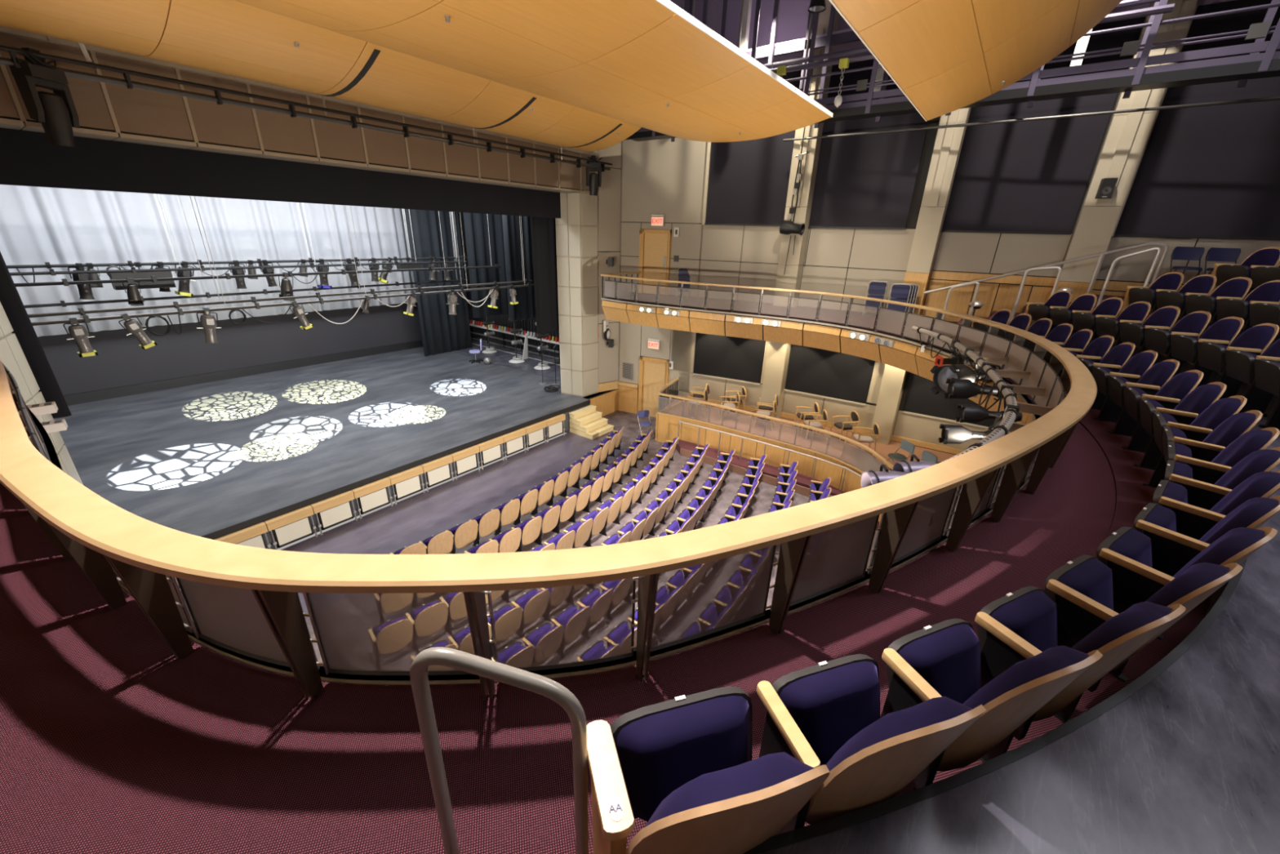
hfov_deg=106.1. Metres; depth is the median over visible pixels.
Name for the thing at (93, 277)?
stage light
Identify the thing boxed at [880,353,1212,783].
step
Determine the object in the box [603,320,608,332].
wall sensor
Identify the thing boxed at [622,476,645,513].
seat
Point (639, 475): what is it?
seat cushion
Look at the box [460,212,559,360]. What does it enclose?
rail
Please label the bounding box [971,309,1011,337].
seat
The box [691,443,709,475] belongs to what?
seat
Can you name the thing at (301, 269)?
stage light
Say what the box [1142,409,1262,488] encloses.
seat
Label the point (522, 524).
seat cushion
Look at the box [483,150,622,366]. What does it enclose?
wall
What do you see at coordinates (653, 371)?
door
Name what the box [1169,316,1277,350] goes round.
floor
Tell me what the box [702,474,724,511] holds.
seat
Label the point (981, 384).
cable
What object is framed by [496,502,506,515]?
seat cushion
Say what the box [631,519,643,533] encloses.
cushion
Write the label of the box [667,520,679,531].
seat cushion
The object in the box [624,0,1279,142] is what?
catwalk
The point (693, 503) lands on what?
seat cushion
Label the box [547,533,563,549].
seat cushion
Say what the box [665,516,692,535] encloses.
seat
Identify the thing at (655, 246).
door
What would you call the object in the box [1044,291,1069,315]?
cushion
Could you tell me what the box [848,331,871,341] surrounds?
lamp
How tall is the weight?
0.357 m
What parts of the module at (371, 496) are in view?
leg, cap rail, panel frame, panel, leg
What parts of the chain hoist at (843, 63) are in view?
chain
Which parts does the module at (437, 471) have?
leg, cap rail, panel frame, panel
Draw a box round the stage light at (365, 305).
[359,295,370,313]
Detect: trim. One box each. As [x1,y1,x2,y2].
[201,400,590,539]
[680,448,832,497]
[702,142,711,224]
[742,339,1247,853]
[808,67,831,226]
[1026,413,1033,424]
[1111,5,1197,236]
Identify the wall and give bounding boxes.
[37,212,484,395]
[273,430,568,549]
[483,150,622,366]
[589,389,618,416]
[597,141,622,392]
[618,0,1279,454]
[655,400,882,528]
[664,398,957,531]
[669,0,1235,65]
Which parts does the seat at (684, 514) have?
armrest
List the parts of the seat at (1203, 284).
armrest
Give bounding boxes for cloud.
[0,0,641,151]
[233,0,833,142]
[828,0,1122,121]
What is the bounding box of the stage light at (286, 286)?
[278,272,295,301]
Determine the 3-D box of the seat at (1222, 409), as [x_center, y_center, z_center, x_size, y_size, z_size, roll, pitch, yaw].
[4.973,0.101,4.408,0.460,0.894,0.534,17,27,34]
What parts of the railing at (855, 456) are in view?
post, post, post, post, post, post, post, post, post, post, post, post, post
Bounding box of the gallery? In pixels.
[684,0,1124,92]
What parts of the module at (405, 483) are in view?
leg, cap rail, panel frame, panel, leg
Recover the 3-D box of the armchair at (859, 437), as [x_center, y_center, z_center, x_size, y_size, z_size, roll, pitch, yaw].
[6.699,0.323,14.302,0.667,0.943,0.618,4,22,4]
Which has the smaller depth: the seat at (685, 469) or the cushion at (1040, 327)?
the cushion at (1040, 327)
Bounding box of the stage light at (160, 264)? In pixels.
[151,261,171,292]
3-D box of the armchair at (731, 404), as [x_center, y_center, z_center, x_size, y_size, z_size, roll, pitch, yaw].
[3.129,-0.761,16.731,0.667,0.943,0.618,2,22,2]
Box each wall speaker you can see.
[606,257,613,266]
[606,338,613,347]
[1094,177,1118,199]
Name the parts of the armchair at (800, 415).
leg, arm, seat, frame, arm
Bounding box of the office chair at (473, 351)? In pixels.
[468,338,482,364]
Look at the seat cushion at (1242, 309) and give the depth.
6.48 m
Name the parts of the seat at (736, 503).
armrest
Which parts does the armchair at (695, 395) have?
seat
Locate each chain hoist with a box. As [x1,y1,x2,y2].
[776,65,786,77]
[834,57,848,107]
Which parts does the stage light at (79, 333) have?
gel frame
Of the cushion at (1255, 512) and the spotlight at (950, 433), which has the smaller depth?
the cushion at (1255, 512)
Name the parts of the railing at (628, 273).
hand rail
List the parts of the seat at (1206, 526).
armrest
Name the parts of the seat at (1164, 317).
armrest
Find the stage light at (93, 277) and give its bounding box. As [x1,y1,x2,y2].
[83,262,102,287]
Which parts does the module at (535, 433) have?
cap rail, panel frame, panel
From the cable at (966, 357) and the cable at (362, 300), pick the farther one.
the cable at (362, 300)
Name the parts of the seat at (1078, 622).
number plate, armrest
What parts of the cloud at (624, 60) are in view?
veneer panel, veneer panel, veneer panel, veneer panel, veneer panel, veneer panel, veneer panel, veneer panel, veneer panel, veneer panel, veneer panel, veneer panel, veneer panel, edge trim, veneer panel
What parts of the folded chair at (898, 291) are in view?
seat, backrest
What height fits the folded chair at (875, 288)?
0.988 m
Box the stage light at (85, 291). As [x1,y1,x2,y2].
[67,262,95,299]
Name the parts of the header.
panel, soffit panel, panel, soffit panel, panel, soffit panel, panel, soffit panel, panel, soffit panel, soffit panel, panel, soffit panel, panel, soffit panel, panel, soffit panel, panel, soffit panel, panel, soffit panel, panel, soffit panel, panel, soffit panel, panel, panel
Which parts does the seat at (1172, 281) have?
panel, armrest, armrest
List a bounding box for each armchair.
[686,389,708,417]
[688,383,710,410]
[718,391,740,420]
[724,386,746,413]
[752,400,776,431]
[756,394,777,423]
[793,402,819,431]
[800,409,828,440]
[830,410,859,443]
[849,422,879,451]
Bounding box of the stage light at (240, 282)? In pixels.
[228,260,246,288]
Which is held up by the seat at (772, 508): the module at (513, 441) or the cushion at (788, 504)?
the cushion at (788, 504)
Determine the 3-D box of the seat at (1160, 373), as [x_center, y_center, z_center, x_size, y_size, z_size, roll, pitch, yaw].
[5.824,-0.384,5.685,0.463,0.894,0.539,12,24,25]
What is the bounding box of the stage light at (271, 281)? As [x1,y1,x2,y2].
[258,259,277,286]
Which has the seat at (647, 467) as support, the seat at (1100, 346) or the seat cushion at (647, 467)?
the seat cushion at (647, 467)
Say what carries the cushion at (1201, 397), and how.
on the seat at (1200, 398)
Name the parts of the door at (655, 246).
push plate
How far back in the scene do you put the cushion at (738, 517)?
10.99 m
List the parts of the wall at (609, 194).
wainscot rail, wall panel, wall panel, wall panel, wall panel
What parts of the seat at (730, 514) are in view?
armrest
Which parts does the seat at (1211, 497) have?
armrest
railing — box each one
[0,274,1097,700]
[600,271,640,297]
[657,377,893,471]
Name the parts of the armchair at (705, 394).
arm, seat, frame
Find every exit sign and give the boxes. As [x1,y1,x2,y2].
[648,337,660,349]
[651,214,664,226]
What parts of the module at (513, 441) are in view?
cap rail, panel frame, panel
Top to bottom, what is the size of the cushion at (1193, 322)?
0.569 m
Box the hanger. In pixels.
[45,35,91,62]
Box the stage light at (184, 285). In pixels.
[173,261,195,297]
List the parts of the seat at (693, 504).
armrest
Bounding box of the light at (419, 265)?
[396,257,421,271]
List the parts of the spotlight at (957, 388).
focus knob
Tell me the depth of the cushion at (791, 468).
13.74 m
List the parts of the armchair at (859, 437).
arm, seat, frame, arm, leg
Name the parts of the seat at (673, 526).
armrest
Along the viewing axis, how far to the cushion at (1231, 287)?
6.92 m
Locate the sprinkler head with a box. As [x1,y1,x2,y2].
[444,14,450,22]
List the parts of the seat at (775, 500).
armrest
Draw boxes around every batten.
[6,193,466,268]
[9,194,466,275]
[14,195,501,286]
[23,193,466,308]
[27,195,532,317]
[31,195,533,325]
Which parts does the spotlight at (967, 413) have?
focus knob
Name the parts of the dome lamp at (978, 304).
lamp shade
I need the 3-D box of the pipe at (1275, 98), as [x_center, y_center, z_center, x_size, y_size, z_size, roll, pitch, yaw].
[9.129,-6.827,10.620,12.400,0.060,0.060,17,26,33]
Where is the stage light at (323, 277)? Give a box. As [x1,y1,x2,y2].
[315,258,332,288]
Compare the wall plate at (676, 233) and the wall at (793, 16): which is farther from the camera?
the wall plate at (676, 233)
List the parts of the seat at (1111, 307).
armrest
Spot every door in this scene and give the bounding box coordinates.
[637,355,669,417]
[638,229,671,295]
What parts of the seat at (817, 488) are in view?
armrest, armrest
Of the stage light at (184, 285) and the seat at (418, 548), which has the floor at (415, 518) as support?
the seat at (418, 548)
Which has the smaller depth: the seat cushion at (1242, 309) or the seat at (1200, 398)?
the seat at (1200, 398)
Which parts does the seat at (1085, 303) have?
armrest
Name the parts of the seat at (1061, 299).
panel, armrest, armrest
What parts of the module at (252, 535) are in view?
panel, panel frame, leg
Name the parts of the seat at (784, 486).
armrest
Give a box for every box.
[26,401,57,415]
[40,418,67,433]
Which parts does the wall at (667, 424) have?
wood panel, wood panel, wood panel, wood panel, wood panel, wood panel, wood panel, wood panel, wood panel, wood panel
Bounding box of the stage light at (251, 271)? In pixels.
[245,259,257,279]
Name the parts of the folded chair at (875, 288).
seat, backrest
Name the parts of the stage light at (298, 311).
gel frame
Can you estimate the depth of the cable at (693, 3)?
12.16 m
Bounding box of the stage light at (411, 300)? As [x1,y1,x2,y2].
[403,292,417,316]
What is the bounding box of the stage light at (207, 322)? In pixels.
[196,307,221,342]
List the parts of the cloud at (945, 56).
veneer panel, edge trim, veneer panel, veneer panel, veneer panel, veneer panel, veneer panel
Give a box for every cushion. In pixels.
[395,547,404,554]
[423,536,433,550]
[449,524,461,539]
[468,542,486,553]
[474,513,484,526]
[493,530,509,546]
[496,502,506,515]
[514,493,525,506]
[515,519,530,533]
[531,545,543,551]
[532,484,542,494]
[534,508,548,521]
[546,475,557,486]
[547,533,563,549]
[552,498,565,511]
[560,466,570,474]
[566,521,581,537]
[568,489,580,503]
[573,459,582,465]
[582,480,593,487]
[583,452,592,457]
[583,511,596,522]
[595,471,604,478]
[599,500,611,509]
[604,533,618,544]
[605,463,614,470]
[608,497,619,511]
[612,490,623,498]
[615,456,623,462]
[615,531,628,543]
[616,695,750,822]
[620,522,633,532]
[623,448,631,454]
[624,481,634,488]
[631,441,637,447]
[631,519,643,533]
[634,472,644,481]
[634,610,637,622]
[635,511,646,520]
[636,435,643,442]
[643,464,651,473]
[644,751,814,826]
[645,507,656,520]
[647,500,658,510]
[650,456,657,462]
[657,448,664,457]
[657,490,668,499]
[658,497,667,507]
[662,442,669,450]
[667,481,676,489]
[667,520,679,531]
[669,486,678,497]
[675,472,683,479]
[679,509,689,520]
[680,517,690,528]
[682,464,689,473]
[688,456,694,465]
[688,498,698,510]
[690,506,700,517]
[693,448,699,457]
[697,488,706,499]
[700,494,709,506]
[703,479,711,489]
[708,484,716,494]
[710,471,717,480]
[714,462,720,471]
[715,475,722,484]
[718,454,724,462]
[719,517,727,524]
[720,466,727,475]
[724,457,731,466]
[726,449,734,461]
[726,506,735,517]
[733,495,741,506]
[733,514,741,520]
[738,485,746,496]
[738,502,747,514]
[742,476,750,487]
[744,491,753,502]
[746,468,752,477]
[749,459,754,468]
[750,481,757,492]
[752,471,760,484]
[755,463,764,475]
[756,454,765,466]
[769,504,776,511]
[773,494,780,506]
[777,484,782,495]
[778,475,783,484]
[778,661,880,765]
[780,466,784,475]
[782,489,793,504]
[782,501,791,508]
[785,480,795,493]
[786,470,796,483]
[787,462,796,474]
[810,493,815,501]
[811,483,816,493]
[817,478,829,492]
[819,488,830,499]
[826,696,973,771]
[897,623,981,703]
[963,645,1088,708]
[990,590,1057,651]
[991,310,1009,324]
[1008,315,1029,330]
[1026,320,1049,336]
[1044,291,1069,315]
[1044,324,1070,342]
[1056,558,1113,610]
[1058,307,1072,324]
[1062,330,1089,349]
[1067,294,1094,313]
[1071,601,1172,653]
[1080,337,1111,358]
[1083,358,1094,366]
[1084,312,1096,329]
[1091,298,1120,315]
[1099,344,1131,366]
[1099,366,1113,373]
[1104,316,1120,334]
[1107,528,1152,568]
[1115,375,1130,386]
[1116,302,1147,320]
[1117,352,1154,377]
[1130,386,1147,399]
[1131,322,1146,340]
[1136,361,1175,387]
[1138,287,1155,305]
[1142,307,1177,327]
[1143,504,1176,536]
[1145,562,1229,606]
[1147,399,1164,413]
[1148,273,1181,306]
[1154,372,1198,402]
[1155,328,1171,347]
[1160,412,1177,427]
[1161,481,1187,509]
[1167,290,1186,309]
[1169,312,1207,333]
[1169,426,1186,448]
[1172,527,1265,577]
[1173,384,1221,416]
[1173,461,1192,484]
[1174,442,1191,463]
[1178,275,1213,305]
[1182,334,1198,356]
[1189,397,1240,431]
[1198,318,1239,341]
[1198,497,1279,544]
[1200,294,1217,314]
[1202,412,1256,447]
[1209,342,1226,364]
[1209,471,1279,515]
[1210,279,1248,300]
[1210,429,1272,466]
[1213,448,1279,489]
[1228,325,1274,349]
[1233,298,1250,319]
[1237,350,1257,360]
[1240,248,1279,278]
[1244,281,1279,304]
[1260,338,1279,357]
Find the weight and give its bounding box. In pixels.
[483,356,490,364]
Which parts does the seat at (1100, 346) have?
armrest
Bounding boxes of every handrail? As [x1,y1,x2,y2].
[409,646,588,853]
[676,420,861,493]
[924,242,1168,314]
[941,281,979,319]
[1008,266,1062,323]
[1095,247,1160,306]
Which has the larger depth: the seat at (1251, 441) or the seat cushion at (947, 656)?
the seat at (1251, 441)
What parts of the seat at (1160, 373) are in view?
armrest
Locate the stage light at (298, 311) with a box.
[289,300,313,329]
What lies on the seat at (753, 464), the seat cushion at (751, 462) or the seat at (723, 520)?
the seat cushion at (751, 462)
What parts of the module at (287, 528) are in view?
leg, cap rail, panel frame, panel, leg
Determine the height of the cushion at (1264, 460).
0.569 m
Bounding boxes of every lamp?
[638,306,654,312]
[662,309,679,315]
[733,315,753,323]
[761,319,782,326]
[807,0,826,13]
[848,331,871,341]
[873,336,894,347]
[968,301,982,327]
[1056,287,1073,293]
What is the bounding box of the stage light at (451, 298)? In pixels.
[446,289,458,315]
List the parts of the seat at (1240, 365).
armrest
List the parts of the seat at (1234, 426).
armrest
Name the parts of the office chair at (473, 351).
seat, backrest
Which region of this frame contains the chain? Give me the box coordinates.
[321,95,327,115]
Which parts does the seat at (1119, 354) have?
armrest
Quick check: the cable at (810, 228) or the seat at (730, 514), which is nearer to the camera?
the seat at (730, 514)
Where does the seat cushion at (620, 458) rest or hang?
on the seat at (628, 457)
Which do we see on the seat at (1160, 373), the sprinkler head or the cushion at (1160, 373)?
the cushion at (1160, 373)
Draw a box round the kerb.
[19,297,1039,684]
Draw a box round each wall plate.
[668,360,673,368]
[673,227,679,236]
[673,255,679,262]
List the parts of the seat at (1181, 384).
armrest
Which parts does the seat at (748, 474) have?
armrest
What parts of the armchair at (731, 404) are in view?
seat, arm, frame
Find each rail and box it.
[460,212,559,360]
[471,342,559,365]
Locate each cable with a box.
[16,267,35,282]
[106,265,120,277]
[145,315,170,336]
[167,314,181,334]
[192,263,233,275]
[228,308,246,324]
[242,305,291,323]
[293,275,317,284]
[308,299,363,324]
[377,296,408,306]
[457,288,493,302]
[461,289,490,306]
[692,0,694,17]
[714,0,716,31]
[737,0,743,48]
[771,0,779,69]
[800,13,813,91]
[804,227,810,266]
[919,333,933,351]
[930,337,946,358]
[946,342,957,354]
[955,347,968,365]
[966,357,978,372]
[972,366,986,397]
[973,360,983,378]
[978,376,994,405]
[984,382,1001,410]
[994,397,1004,426]
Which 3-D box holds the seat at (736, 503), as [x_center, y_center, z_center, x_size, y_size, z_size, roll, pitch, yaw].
[2.600,2.050,12.264,0.496,0.966,0.599,11,24,22]
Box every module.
[214,521,271,549]
[264,505,318,549]
[310,489,357,534]
[351,476,393,519]
[387,465,425,504]
[420,454,453,491]
[449,444,479,479]
[476,435,504,469]
[502,427,526,459]
[524,420,546,450]
[544,413,565,442]
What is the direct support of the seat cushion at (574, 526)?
on the seat at (583, 530)
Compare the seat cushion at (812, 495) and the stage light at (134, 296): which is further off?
the seat cushion at (812, 495)
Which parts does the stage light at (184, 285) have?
gel frame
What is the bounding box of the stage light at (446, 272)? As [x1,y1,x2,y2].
[441,256,451,279]
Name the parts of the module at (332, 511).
leg, cap rail, panel frame, panel, leg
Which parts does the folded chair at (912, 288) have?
backrest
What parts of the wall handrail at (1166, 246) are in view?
post, post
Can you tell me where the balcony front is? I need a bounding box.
[601,299,1029,423]
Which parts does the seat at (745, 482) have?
armrest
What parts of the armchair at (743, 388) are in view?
seat, frame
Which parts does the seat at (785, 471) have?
armrest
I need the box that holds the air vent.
[622,361,632,379]
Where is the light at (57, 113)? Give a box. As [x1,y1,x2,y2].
[8,47,79,147]
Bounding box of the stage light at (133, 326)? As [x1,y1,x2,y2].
[118,313,156,349]
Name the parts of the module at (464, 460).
cap rail, panel frame, panel, leg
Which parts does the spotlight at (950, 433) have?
focus knob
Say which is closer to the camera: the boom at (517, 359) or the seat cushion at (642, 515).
the seat cushion at (642, 515)
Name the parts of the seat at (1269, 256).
panel, armrest, armrest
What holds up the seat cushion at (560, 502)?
on the seat at (567, 506)
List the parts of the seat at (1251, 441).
armrest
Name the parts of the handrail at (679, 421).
post, post, post, post, post, post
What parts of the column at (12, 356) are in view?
stone panel, stone panel, stone panel, stone panel, stone panel, stone panel, stone panel, stone panel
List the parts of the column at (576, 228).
stone panel, stone panel, stone panel, stone panel, stone panel, stone panel, stone panel, stone panel, stone panel, stone panel, stone panel, stone panel, stone panel, stone panel, stone panel, stone panel, stone panel, stone panel, stone panel, stone panel, stone panel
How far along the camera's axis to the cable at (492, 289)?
15.43 m
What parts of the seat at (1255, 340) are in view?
armrest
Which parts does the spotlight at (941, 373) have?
focus knob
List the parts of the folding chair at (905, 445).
seat, backrest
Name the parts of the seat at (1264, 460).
armrest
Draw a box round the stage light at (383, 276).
[377,257,393,284]
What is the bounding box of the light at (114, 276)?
[108,262,176,289]
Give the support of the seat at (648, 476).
on the floor at (415, 518)
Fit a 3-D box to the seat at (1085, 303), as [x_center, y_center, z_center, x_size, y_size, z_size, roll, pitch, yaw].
[7.680,-1.921,8.597,0.462,0.894,0.537,2,22,2]
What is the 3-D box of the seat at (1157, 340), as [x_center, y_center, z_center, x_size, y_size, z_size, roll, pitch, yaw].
[7.349,-1.157,6.660,0.462,0.894,0.537,7,22,14]
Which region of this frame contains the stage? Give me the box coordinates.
[53,336,619,549]
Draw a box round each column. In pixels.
[0,302,83,484]
[555,151,598,396]
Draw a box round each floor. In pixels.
[0,293,1115,853]
[180,409,877,666]
[673,438,879,529]
[759,415,1279,853]
[956,316,989,338]
[988,311,1021,324]
[1021,305,1026,313]
[1084,324,1279,416]
[1093,293,1151,324]
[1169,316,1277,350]
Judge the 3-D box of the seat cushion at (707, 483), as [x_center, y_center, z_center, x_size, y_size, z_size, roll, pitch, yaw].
[1.864,1.656,13.107,0.170,0.317,0.470,11,23,21]
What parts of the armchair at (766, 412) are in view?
leg, seat, arm, arm, leg, frame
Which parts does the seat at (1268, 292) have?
armrest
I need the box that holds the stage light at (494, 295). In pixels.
[487,285,498,308]
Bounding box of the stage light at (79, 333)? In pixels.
[62,317,97,357]
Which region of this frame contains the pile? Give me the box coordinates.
[543,385,559,391]
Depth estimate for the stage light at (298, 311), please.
11.67 m
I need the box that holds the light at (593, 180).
[586,155,602,195]
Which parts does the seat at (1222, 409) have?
armrest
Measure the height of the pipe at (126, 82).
0.276 m
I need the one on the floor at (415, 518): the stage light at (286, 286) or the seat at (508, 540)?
the seat at (508, 540)
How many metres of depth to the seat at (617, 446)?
15.91 m
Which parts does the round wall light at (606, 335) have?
globe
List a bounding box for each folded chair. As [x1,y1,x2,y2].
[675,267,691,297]
[862,280,887,315]
[863,280,888,315]
[886,283,911,311]
[891,283,914,321]
[895,283,916,315]
[899,283,919,312]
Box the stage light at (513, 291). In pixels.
[509,284,518,304]
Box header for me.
[0,26,599,194]
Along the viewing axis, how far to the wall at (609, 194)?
17.48 m
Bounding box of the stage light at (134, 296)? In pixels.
[122,278,143,305]
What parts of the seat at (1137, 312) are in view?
armrest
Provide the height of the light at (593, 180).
1.149 m
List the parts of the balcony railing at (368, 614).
screen frame, post, screen frame, screen frame, screen frame, screen frame, post, post, post, screen frame, screen frame, post, screen frame, post, screen frame, screen frame, screen frame, post, screen frame, post, post, screen frame, post, screen frame, post, screen frame, screen frame, post, screen frame, post, screen frame, post, post, screen frame, post, screen frame, screen frame, post, screen frame, post, screen frame, post, post, screen frame, screen frame, post, screen frame, post, post, screen frame, screen frame, post, screen frame, screen frame, post, post, screen frame, screen frame, post, screen frame, post, screen frame, post, screen frame, post, post, post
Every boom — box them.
[482,316,497,353]
[508,320,528,363]
[533,321,550,369]
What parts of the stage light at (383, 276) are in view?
gel frame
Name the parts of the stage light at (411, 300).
gel frame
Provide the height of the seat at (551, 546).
0.966 m
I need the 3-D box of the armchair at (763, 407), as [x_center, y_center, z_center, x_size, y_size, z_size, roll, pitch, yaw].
[4.410,-0.689,16.651,0.667,0.943,0.618,9,23,18]
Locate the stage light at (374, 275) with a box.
[368,257,379,281]
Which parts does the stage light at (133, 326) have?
gel frame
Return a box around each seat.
[390,542,426,554]
[418,530,453,554]
[444,519,477,554]
[464,539,498,553]
[469,508,500,546]
[484,594,488,603]
[487,617,493,657]
[488,527,521,552]
[488,624,491,639]
[491,498,519,535]
[510,488,537,524]
[511,515,542,551]
[528,479,554,515]
[528,542,555,551]
[531,505,559,544]
[543,471,568,506]
[543,529,575,549]
[549,494,577,533]
[558,462,581,497]
[563,518,592,548]
[565,484,591,523]
[570,454,592,488]
[579,475,604,512]
[581,446,602,479]
[581,506,608,546]
[586,680,830,853]
[591,440,610,471]
[592,466,615,502]
[596,496,622,536]
[599,432,617,464]
[601,530,631,545]
[604,458,625,493]
[606,426,623,456]
[609,485,635,524]
[613,450,633,484]
[617,518,645,542]
[622,443,640,475]
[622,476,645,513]
[629,435,647,467]
[631,506,658,540]
[632,467,654,503]
[633,608,637,651]
[633,626,637,649]
[635,430,652,460]
[641,458,662,493]
[644,496,670,535]
[648,451,668,484]
[655,443,674,476]
[656,485,679,524]
[657,528,680,537]
[661,436,679,468]
[665,476,687,513]
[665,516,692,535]
[673,467,694,503]
[676,505,702,531]
[680,458,700,493]
[686,450,705,484]
[686,493,711,529]
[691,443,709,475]
[695,484,717,522]
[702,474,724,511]
[707,465,728,501]
[712,457,732,491]
[716,448,735,482]
[717,513,742,524]
[724,501,749,522]
[731,490,754,516]
[737,480,759,518]
[741,471,762,507]
[745,462,764,497]
[747,453,766,475]
[768,499,791,512]
[771,648,986,824]
[772,488,795,510]
[775,479,796,503]
[777,469,797,493]
[778,460,798,483]
[808,477,831,502]
[808,487,831,502]
[885,611,1102,771]
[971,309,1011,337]
[977,578,1185,723]
[989,313,1031,339]
[1007,317,1052,346]
[1024,323,1073,351]
[1025,290,1071,337]
[1043,328,1093,364]
[1044,547,1242,682]
[1049,293,1097,339]
[1057,334,1114,377]
[1072,297,1123,343]
[1075,342,1135,374]
[1090,350,1157,409]
[1093,359,1179,422]
[1095,301,1151,346]
[1096,520,1277,639]
[1107,369,1203,436]
[1119,271,1183,315]
[1119,305,1180,353]
[1122,382,1226,453]
[1133,395,1247,470]
[1133,495,1279,544]
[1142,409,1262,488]
[1144,311,1211,377]
[1146,426,1279,503]
[1152,470,1279,515]
[1156,274,1216,321]
[1164,446,1279,489]
[1170,316,1244,389]
[1185,276,1252,327]
[1197,323,1279,399]
[1208,246,1279,300]
[1216,280,1279,335]
[1225,338,1279,417]
[1249,302,1279,342]
[1250,263,1279,305]
[1254,359,1279,430]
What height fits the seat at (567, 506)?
0.966 m
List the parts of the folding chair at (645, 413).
backrest, seat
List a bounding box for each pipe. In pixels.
[0,44,612,172]
[769,3,1174,74]
[782,96,1279,141]
[877,325,1054,525]
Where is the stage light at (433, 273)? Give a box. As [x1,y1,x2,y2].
[429,256,439,280]
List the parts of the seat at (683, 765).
panel, armrest, number plate, armrest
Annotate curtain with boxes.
[0,127,560,217]
[0,184,417,337]
[0,251,71,418]
[404,208,471,355]
[462,212,508,317]
[502,214,536,321]
[530,216,559,333]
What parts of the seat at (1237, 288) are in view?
armrest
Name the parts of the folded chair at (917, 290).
backrest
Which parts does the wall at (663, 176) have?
wainscot rail, wainscot panel, wall panel, wall panel, wall panel, wall panel, wall panel, wall panel, wall panel, wall panel, wall panel, wall panel, wall panel, wall panel, wall panel, wall panel, wall panel, wall panel, wall panel, wall panel, wall panel, wall panel, wall panel, wall panel, wall panel, wall panel, wall panel, wainscot panel, wall panel, wainscot panel, wainscot panel, wall panel, wainscot panel, wainscot rail, wainscot panel, wall panel, wall panel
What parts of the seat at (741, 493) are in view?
armrest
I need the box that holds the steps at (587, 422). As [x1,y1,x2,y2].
[568,404,613,439]
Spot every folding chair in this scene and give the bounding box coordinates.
[637,409,653,436]
[884,439,915,471]
[920,450,937,462]
[1169,246,1204,287]
[1204,247,1240,274]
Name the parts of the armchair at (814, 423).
leg, leg, arm, seat, frame, arm, leg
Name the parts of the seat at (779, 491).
armrest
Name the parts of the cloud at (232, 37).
veneer panel, veneer panel, veneer panel, veneer panel, cloud slot, veneer panel, veneer panel, veneer panel, cloud slot, veneer panel, veneer panel, veneer panel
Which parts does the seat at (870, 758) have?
number plate, armrest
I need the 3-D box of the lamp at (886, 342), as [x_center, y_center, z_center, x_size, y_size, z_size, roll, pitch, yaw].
[5.708,-2.000,11.322,0.132,0.150,0.540,-6,23,-20]
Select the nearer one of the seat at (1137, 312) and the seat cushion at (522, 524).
the seat at (1137, 312)
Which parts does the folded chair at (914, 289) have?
frame, backrest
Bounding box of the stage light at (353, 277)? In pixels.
[342,257,359,285]
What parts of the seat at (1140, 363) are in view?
armrest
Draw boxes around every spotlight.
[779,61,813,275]
[929,347,1000,394]
[933,339,967,367]
[937,404,1019,444]
[943,362,1017,400]
[955,384,1022,422]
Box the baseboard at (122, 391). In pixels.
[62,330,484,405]
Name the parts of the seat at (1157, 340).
armrest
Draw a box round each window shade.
[693,332,765,385]
[704,63,802,226]
[784,344,875,405]
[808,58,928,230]
[903,373,1011,432]
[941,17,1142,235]
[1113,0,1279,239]
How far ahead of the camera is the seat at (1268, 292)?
6.50 m
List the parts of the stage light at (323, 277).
gel frame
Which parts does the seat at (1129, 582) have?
armrest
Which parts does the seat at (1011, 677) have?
number plate, armrest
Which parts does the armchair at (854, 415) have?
leg, arm, leg, seat, frame, arm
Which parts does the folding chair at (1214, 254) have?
leg, seat, backrest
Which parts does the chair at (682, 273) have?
seat, backrest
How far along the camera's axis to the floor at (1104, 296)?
10.93 m
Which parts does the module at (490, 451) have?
cap rail, panel frame, panel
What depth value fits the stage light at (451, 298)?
14.75 m
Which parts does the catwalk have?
post, post, post, post, post, post, post, post, post, post, post, post, post, post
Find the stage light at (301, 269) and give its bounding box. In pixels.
[298,258,307,276]
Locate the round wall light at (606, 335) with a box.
[603,328,610,340]
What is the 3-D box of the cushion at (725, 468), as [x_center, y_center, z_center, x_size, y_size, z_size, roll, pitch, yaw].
[2.306,1.389,13.494,0.219,0.614,0.524,10,23,19]
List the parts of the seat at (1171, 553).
armrest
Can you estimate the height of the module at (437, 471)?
0.800 m
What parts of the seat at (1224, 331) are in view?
armrest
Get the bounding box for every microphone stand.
[538,342,546,385]
[551,344,559,385]
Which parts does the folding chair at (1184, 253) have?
leg, seat, backrest, leg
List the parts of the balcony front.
panel, panel, panel, panel, panel, panel, panel, panel, panel, panel, panel, panel, panel, panel, panel, panel, panel, panel, panel, panel, panel, panel, panel, panel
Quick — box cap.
[585,388,618,399]
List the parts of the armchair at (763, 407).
arm, seat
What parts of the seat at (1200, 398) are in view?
armrest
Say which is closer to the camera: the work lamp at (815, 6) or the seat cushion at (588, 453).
the work lamp at (815, 6)
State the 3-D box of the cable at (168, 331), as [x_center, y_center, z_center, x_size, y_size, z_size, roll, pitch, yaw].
[-9.745,-2.048,9.736,0.050,0.431,0.364,17,26,33]
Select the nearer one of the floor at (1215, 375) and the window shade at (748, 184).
the floor at (1215, 375)
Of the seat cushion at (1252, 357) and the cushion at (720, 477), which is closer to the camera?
the seat cushion at (1252, 357)
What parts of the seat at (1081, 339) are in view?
armrest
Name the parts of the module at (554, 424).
panel frame, cap rail, panel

